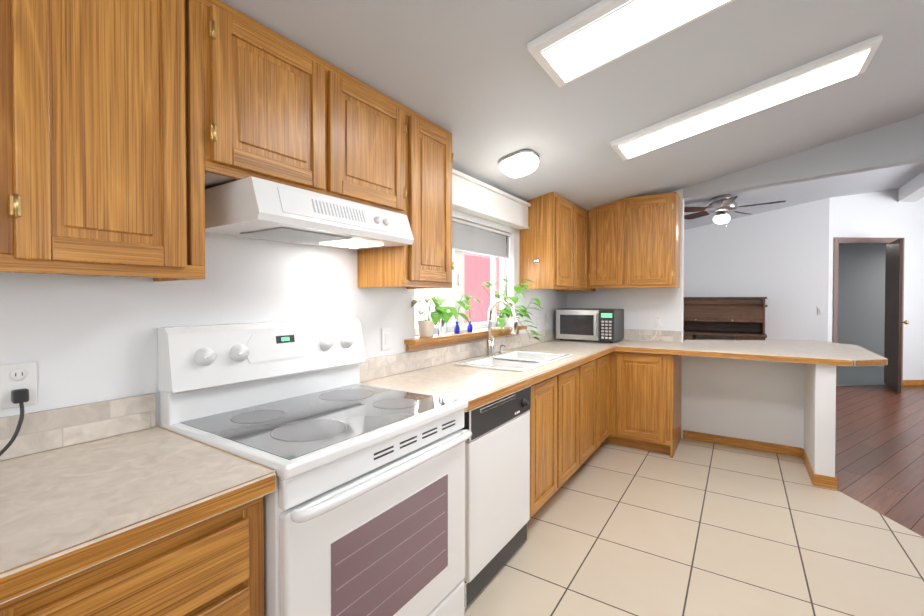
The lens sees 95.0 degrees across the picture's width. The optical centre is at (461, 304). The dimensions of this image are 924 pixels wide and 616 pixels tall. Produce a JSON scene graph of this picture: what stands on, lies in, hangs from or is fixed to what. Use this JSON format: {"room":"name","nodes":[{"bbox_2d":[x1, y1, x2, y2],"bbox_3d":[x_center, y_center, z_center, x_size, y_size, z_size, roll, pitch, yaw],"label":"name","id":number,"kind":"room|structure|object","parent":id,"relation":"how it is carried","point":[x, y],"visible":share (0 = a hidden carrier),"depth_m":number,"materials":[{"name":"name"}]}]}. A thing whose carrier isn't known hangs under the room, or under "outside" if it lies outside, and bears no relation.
{"room":"kitchen","nodes":[
{"label":"kitchen","id":0,"kind":"room"},
{"bbox_2d":[0,209,566,425],"bbox_3d":[0.254,0.059,3.375,0.120,2.450,11.220,0,1,33],"label":"wall","id":1,"kind":"structure","parent":0,"point":[82,339],"depth_m":1.40,"materials":[{"name":"white paint"}]},
{"bbox_2d":[0,361,36,455],"label":"outlet plates","id":2,"kind":"object","parent":1,"relation":"attached to","point":[18,384],"depth_m":1.10,"materials":[{"name":"white plastic"}]},
{"bbox_2d":[0,0,63,273],"bbox_3d":[-1.155,-0.482,0.820,0.322,0.804,0.453,0,1,33],"label":"upper cabinet","id":3,"kind":"object","parent":1,"relation":"attached to","point":[31,150],"depth_m":0.90,"materials":[{"name":"brown wood"}]},
{"bbox_2d":[60,0,231,281],"bbox_3d":[-0.969,-0.486,1.102,0.322,0.804,0.508,0,1,33],"label":"upper cabinet","id":4,"kind":"object","parent":1,"relation":"attached to","point":[131,131],"depth_m":1.07,"materials":[{"name":"brown wood"}]},
{"bbox_2d":[228,5,347,199],"bbox_3d":[-0.718,-0.646,1.482,0.322,0.493,0.483,0,1,33],"label":"upper cabinet","id":5,"kind":"object","parent":1,"relation":"attached to","point":[288,105],"depth_m":1.39,"materials":[{"name":"brown wood"}]},
{"bbox_2d":[205,176,413,249],"bbox_3d":[-0.567,-0.318,1.646,0.398,0.136,0.705,0,1,33],"label":"under-cabinet range hood","id":6,"kind":"object","parent":5,"relation":"attached to","point":[254,207],"visible":0.98,"depth_m":1.43,"materials":[{"name":"white metal"}]},
{"bbox_2d":[348,74,411,215],"bbox_3d":[-0.519,-0.650,1.784,0.322,0.493,0.504,0,1,33],"label":"upper cabinet","id":7,"kind":"object","parent":1,"relation":"attached to","point":[379,126],"depth_m":1.76,"materials":[{"name":"brown wood"}]},
{"bbox_2d":[382,328,390,349],"label":"outlet plates","id":8,"kind":"object","parent":1,"relation":"attached to","point":[386,332],"depth_m":2.25,"materials":[{"name":"white plastic"}]},
{"bbox_2d":[357,111,453,287],"bbox_3d":[-0.286,-0.499,2.141,0.322,0.804,0.423,0,1,33],"label":"upper cabinet","id":9,"kind":"object","parent":1,"relation":"attached to","point":[425,263],"depth_m":2.04,"materials":[{"name":"brown wood"}]},
{"bbox_2d":[414,215,513,337],"bbox_3d":[0.030,-0.202,3.028,0.114,0.780,1.300,0,1,33],"label":"window","id":10,"kind":"structure","parent":1,"relation":"in","point":[456,291],"depth_m":3.17,"materials":[{"name":"white"}]},
{"bbox_2d":[452,217,510,295],"bbox_3d":[0.046,-0.321,3.017,0.040,0.519,1.260,0,1,33],"label":"window blind","id":11,"kind":"object","parent":10,"relation":"attached to","point":[468,237],"visible":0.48,"depth_m":3.13,"materials":[{"name":"grey fabric"}]},
{"bbox_2d":[404,326,526,350],"bbox_3d":[0.080,0.223,2.995,0.160,0.068,1.470,0,1,33],"label":"window sill","id":12,"kind":"structure","parent":1,"relation":"attached to","point":[433,341],"depth_m":2.71,"materials":[{"name":"brown wood"}]},
{"bbox_2d":[411,295,442,337],"bbox_3d":[-0.184,0.071,2.479,0.174,0.247,0.273,0,1,33],"label":"potted plant","id":13,"kind":"object","parent":12,"relation":"on","point":[426,327],"visible":0.92,"depth_m":2.46,"materials":[{"name":"beige ceramic"}]},
{"bbox_2d":[431,298,468,335],"bbox_3d":[-0.090,0.076,2.613,0.142,0.234,0.380,0,1,33],"label":"potted plant","id":14,"kind":"object","parent":12,"relation":"on","point":[444,316],"visible":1,"depth_m":2.55,"materials":[{"name":"green plant"}]},
{"bbox_2d":[454,294,468,333],"bbox_3d":[0.005,0.062,2.799,0.074,0.257,0.119,0,1,33],"label":"bottle","id":15,"kind":"object","parent":12,"relation":"on","point":[456,329],"visible":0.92,"depth_m":2.77,"materials":[{"name":"blue glass"}]},
{"bbox_2d":[465,296,480,331],"bbox_3d":[0.059,0.067,2.862,0.094,0.246,0.150,0,1,33],"label":"bottle","id":16,"kind":"object","parent":12,"relation":"on","point":[469,327],"visible":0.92,"depth_m":2.89,"materials":[{"name":"blue glass"}]},
{"bbox_2d":[481,279,542,340],"bbox_3d":[0.362,0.054,3.200,0.256,0.510,0.781,0,1,33],"label":"potted plant","id":17,"kind":"object","parent":12,"relation":"on","point":[500,318],"visible":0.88,"depth_m":3.26,"materials":[{"name":"green plant"}]},
{"bbox_2d":[452,168,530,229],"bbox_3d":[0.140,-0.731,2.980,0.108,0.210,1.440,0,1,33],"label":"valance box","id":18,"kind":"object","parent":1,"relation":"attached to","point":[475,197],"visible":0.56,"depth_m":2.99,"materials":[{"name":"white paint"}]},
{"bbox_2d":[520,192,591,290],"bbox_3d":[0.951,-0.569,4.015,0.330,0.870,1.228,0,1,33],"label":"upper cabinet","id":19,"kind":"object","parent":1,"relation":"attached to","point":[568,245],"depth_m":3.57,"materials":[{"name":"brown wood"}]},
{"bbox_2d":[220,0,923,229],"bbox_3d":[4.462,-1.292,2.914,7.800,1.048,15.100,0,1,33],"label":"ceiling","id":20,"kind":"structure","parent":0,"point":[475,79],"depth_m":2.07,"materials":[{"name":"grey paint"}]},
{"bbox_2d":[498,149,538,177],"bbox_3d":[0.362,-0.886,2.706,0.234,0.129,0.236,0,1,33],"label":"light","id":21,"kind":"object","parent":20,"relation":"attached to","point":[520,163],"visible":1,"depth_m":2.63,"materials":[{"name":"white glass"}]},
{"bbox_2d":[527,0,734,86],"bbox_3d":[0.868,-1.122,1.449,1.248,0.287,0.350,0,1,33],"label":"fluorescent ceiling light","id":22,"kind":"object","parent":20,"relation":"attached to","point":[601,33],"visible":1,"depth_m":1.61,"materials":[{"name":"white plastic"}]},
{"bbox_2d":[684,194,785,226],"bbox_3d":[3.378,-1.204,5.456,1.260,0.415,1.266,0,1,33],"label":"ceiling fan","id":23,"kind":"object","parent":20,"relation":"hanging from","point":[720,207],"visible":0.96,"depth_m":5.42,"materials":[{"name":"silver metal"}]},
{"bbox_2d":[610,34,882,160],"bbox_3d":[1.551,-1.136,2.478,1.248,0.287,0.350,0,1,33],"label":"fluorescent ceiling light","id":24,"kind":"object","parent":20,"relation":"attached to","point":[837,66],"visible":1,"depth_m":2.35,"materials":[{"name":"white plastic"}]},
{"bbox_2d":[683,114,923,200],"bbox_3d":[4.826,-1.326,2.267,6.480,0.864,0.120,0,1,33],"label":"header beam","id":25,"kind":"structure","parent":20,"relation":"attached to","point":[899,143],"depth_m":3.40,"materials":[{"name":"grey paint"}]},
{"bbox_2d":[898,171,923,201],"bbox_3d":[6.450,-1.665,5.952,0.220,0.220,7.830,0,1,33],"label":"ridge beam","id":26,"kind":"structure","parent":20,"relation":"attached to","point":[912,190],"depth_m":6.02,"materials":[{"name":"white paint"}]},
{"bbox_2d":[567,189,835,476],"bbox_3d":[1.907,-0.051,3.831,2.140,2.659,0.740,0,1,33],"label":"wall","id":27,"kind":"structure","parent":0,"point":[786,403],"depth_m":3.76,"materials":[{"name":"white paint"}]},
{"bbox_2d":[592,192,679,290],"bbox_3d":[1.657,-0.570,4.089,0.768,0.870,0.328,0,1,33],"label":"upper cabinet","id":28,"kind":"object","parent":27,"relation":"attached to","point":[636,240],"depth_m":3.93,"materials":[{"name":"brown wood"}]},
{"bbox_2d":[622,329,681,341],"bbox_3d":[1.626,0.303,4.309,1.086,0.110,0.014,0,1,33],"label":"backsplash","id":29,"kind":"structure","parent":27,"relation":"attached to","point":[629,334],"depth_m":4.14,"materials":[{"name":"stone"}]},
{"bbox_2d":[683,430,799,456],"bbox_3d":[2.469,1.235,3.769,0.895,0.081,0.015,0,1,33],"label":"baseboard","id":30,"kind":"structure","parent":27,"relation":"attached to","point":[691,435],"depth_m":3.75,"materials":[{"name":"brown wood"}]},
{"bbox_2d":[800,448,816,485],"bbox_3d":[2.658,1.241,3.255,0.015,0.081,0.600,0,1,33],"label":"baseboard","id":31,"kind":"structure","parent":27,"relation":"attached to","point":[813,477],"depth_m":3.18,"materials":[{"name":"brown wood"}]},
{"bbox_2d":[826,475,836,489],"bbox_3d":[2.803,1.243,3.251,0.012,0.085,0.752,0,1,33],"label":"baseboard","id":32,"kind":"structure","parent":27,"relation":"attached to","point":[832,480],"depth_m":2.95,"materials":[{"name":"brown wood"}]},
{"bbox_2d":[684,198,828,341],"bbox_3d":[4.431,-0.211,7.268,2.820,2.892,0.120,0,1,33],"label":"wall","id":33,"kind":"structure","parent":0,"point":[778,259],"depth_m":6.81,"materials":[{"name":"white paint"}]},
{"bbox_2d":[828,189,923,379],"bbox_3d":[7.717,-0.295,8.166,4.620,3.036,3.320,0,1,-2],"label":"wall","id":34,"kind":"structure","parent":0,"point":[861,284],"depth_m":6.49,"materials":[{"name":"white paint"}]},
{"bbox_2d":[832,237,904,385],"bbox_3d":[6.194,0.114,6.526,1.100,2.260,0.148,0,1,-2],"label":"door frame","id":35,"kind":"structure","parent":34,"relation":"in","point":[845,240],"depth_m":6.44,"materials":[{"name":"brown"}]},
{"bbox_2d":[884,238,908,392],"bbox_3d":[6.384,0.156,6.253,0.116,2.158,0.939,0,1,33],"label":"bedroom door","id":36,"kind":"structure","parent":34,"relation":"in","point":[893,309],"depth_m":6.13,"materials":[{"name":"brown wood"}]},
{"bbox_2d":[903,380,923,385],"bbox_3d":[8.360,1.201,6.537,2.650,0.085,1.860,0,1,33],"label":"baseboard","id":37,"kind":"structure","parent":34,"relation":"attached to","point":[905,382],"depth_m":6.49,"materials":[{"name":"brown wood"}]},
{"bbox_2d":[835,385,923,536],"bbox_3d":[4.462,1.319,2.947,7.800,0.060,15.100,0,1,33],"label":"floor","id":38,"kind":"structure","parent":0,"point":[879,449],"depth_m":3.73,"materials":[{"name":"laminate"}]},
{"bbox_2d":[465,438,923,615],"bbox_3d":[1.656,1.325,0.035,5.910,0.004,7.150,0,1,33],"label":"kitchen tile floor","id":39,"kind":"structure","parent":38,"relation":"on","point":[694,528],"depth_m":2.25,"materials":[{"name":"beige tile"}]},
{"bbox_2d":[0,496,263,615],"bbox_3d":[-0.863,0.876,1.002,0.627,0.869,0.480,0,1,33],"label":"base cabinet","id":40,"kind":"object","parent":39,"relation":"on","point":[213,566],"visible":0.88,"depth_m":0.87,"materials":[{"name":"brown wood"}]},
{"bbox_2d":[158,318,471,615],"bbox_3d":[-0.459,0.688,1.519,0.728,1.231,0.813,0,1,33],"label":"electric range","id":41,"kind":"object","parent":39,"relation":"on","point":[364,509],"visible":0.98,"depth_m":1.37,"materials":[{"name":"white metal"}]},
{"bbox_2d":[462,386,530,607],"bbox_3d":[-0.045,0.862,2.183,0.642,0.866,0.618,0,1,33],"label":"dishwasher","id":42,"kind":"object","parent":39,"relation":"on","point":[497,480],"visible":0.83,"depth_m":1.96,"materials":[{"name":"white plastic"}]},
{"bbox_2d":[460,353,609,518],"bbox_3d":[0.400,0.851,2.923,0.627,0.869,2.468,0,1,33],"label":"base cabinet","id":43,"kind":"object","parent":39,"relation":"on","point":[570,422],"visible":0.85,"depth_m":2.79,"materials":[{"name":"brown wood"}]},
{"bbox_2d":[360,339,627,411],"bbox_3d":[0.593,0.394,3.154,0.690,0.045,3.082,0,1,33],"label":"countertop","id":44,"kind":"structure","parent":43,"relation":"on","point":[475,387],"depth_m":2.25,"materials":[{"name":"laminate"}]},
{"bbox_2d":[360,329,555,381],"bbox_3d":[0.311,0.315,3.344,0.011,0.110,3.072,0,1,33],"label":"backsplash","id":45,"kind":"structure","parent":44,"relation":"on","point":[383,366],"depth_m":2.62,"materials":[{"name":"tile"}]},
{"bbox_2d":[485,298,517,356],"bbox_3d":[0.283,0.160,2.930,0.251,0.405,0.114,0,1,33],"label":"pull-down faucet","id":46,"kind":"object","parent":44,"relation":"on","point":[490,343],"visible":1,"depth_m":2.94,"materials":[{"name":"silver metal"}]},
{"bbox_2d":[453,350,571,371],"bbox_3d":[0.371,0.459,2.849,0.480,0.190,0.830,0,1,33],"label":"double-bowl sink","id":47,"kind":"object","parent":44,"relation":"in","point":[518,361],"visible":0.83,"depth_m":2.86,"materials":[{"name":"white"}]},
{"bbox_2d":[499,345,505,353],"bbox_3d":[0.296,0.328,3.100,0.061,0.065,0.040,0,1,33],"label":"soap dispenser pump","id":48,"kind":"object","parent":47,"relation":"on","point":[501,350],"visible":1,"depth_m":3.10,"materials":[{"name":"silver metal"}]},
{"bbox_2d":[556,308,623,342],"bbox_3d":[1.260,0.202,4.193,0.565,0.314,0.431,0,1,33],"label":"countertop microwave","id":49,"kind":"object","parent":44,"relation":"on","point":[595,324],"visible":1,"depth_m":4.04,"materials":[{"name":"grey plastic"}]},
{"bbox_2d":[604,351,681,457],"bbox_3d":[1.446,0.837,4.067,1.118,0.869,0.627,0,1,33],"label":"base cabinet","id":50,"kind":"object","parent":39,"relation":"on","point":[645,400],"visible":0.81,"depth_m":3.65,"materials":[{"name":"brown wood"}]},
{"bbox_2d":[620,340,887,365],"bbox_3d":[2.453,0.387,3.743,1.772,0.045,1.270,0,1,33],"label":"countertop","id":51,"kind":"structure","parent":50,"relation":"on","point":[793,351],"depth_m":3.44,"materials":[{"name":"laminate"}]},
{"bbox_2d":[683,297,767,340],"bbox_3d":[4.172,0.557,6.998,1.415,1.354,0.627,0,1,33],"label":"roll-top desk","id":52,"kind":"object","parent":38,"relation":"on","point":[740,318],"visible":0.52,"depth_m":6.88,"materials":[{"name":"brown wood"}]},
{"bbox_2d":[837,366,887,385],"bbox_3d":[6.829,1.220,8.099,2.600,0.008,3.200,0,1,-2],"label":"carpet floor","id":53,"kind":"structure","parent":38,"relation":"on","point":[860,375],"depth_m":7.20,"materials":[{"name":"grey"}]},
{"label":"outside","id":54,"kind":"structure","parent":0,"visible":0},
{"bbox_2d":[415,252,499,327],"bbox_3d":[-0.880,-0.479,4.401,0.050,5.500,8.500,0,1,33],"label":"wall","id":55,"kind":"structure","parent":54,"point":[473,265],"depth_m":5.95,"materials":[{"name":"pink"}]},
{"bbox_3d":[-1.195,0.882,0.497,0.627,0.869,0.500,0,1,33],"label":"base cabinet","id":56,"kind":"object","parent":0,"visible":0},
{"bbox_2d":[0,426,276,604],"bbox_3d":[-1.014,0.425,0.735,0.662,0.045,1.106,0,1,33],"label":"countertop","id":57,"kind":"structure","parent":56,"relation":"on","point":[67,511],"depth_m":0.89,"materials":[{"name":"laminate"}]},
{"bbox_2d":[0,393,155,460],"bbox_3d":[-1.290,0.346,0.908,0.011,0.110,1.095,0,1,33],"label":"backsplash","id":58,"kind":"structure","parent":57,"relation":"on","point":[47,430],"depth_m":1.20,"materials":[{"name":"tile"}]}
]}

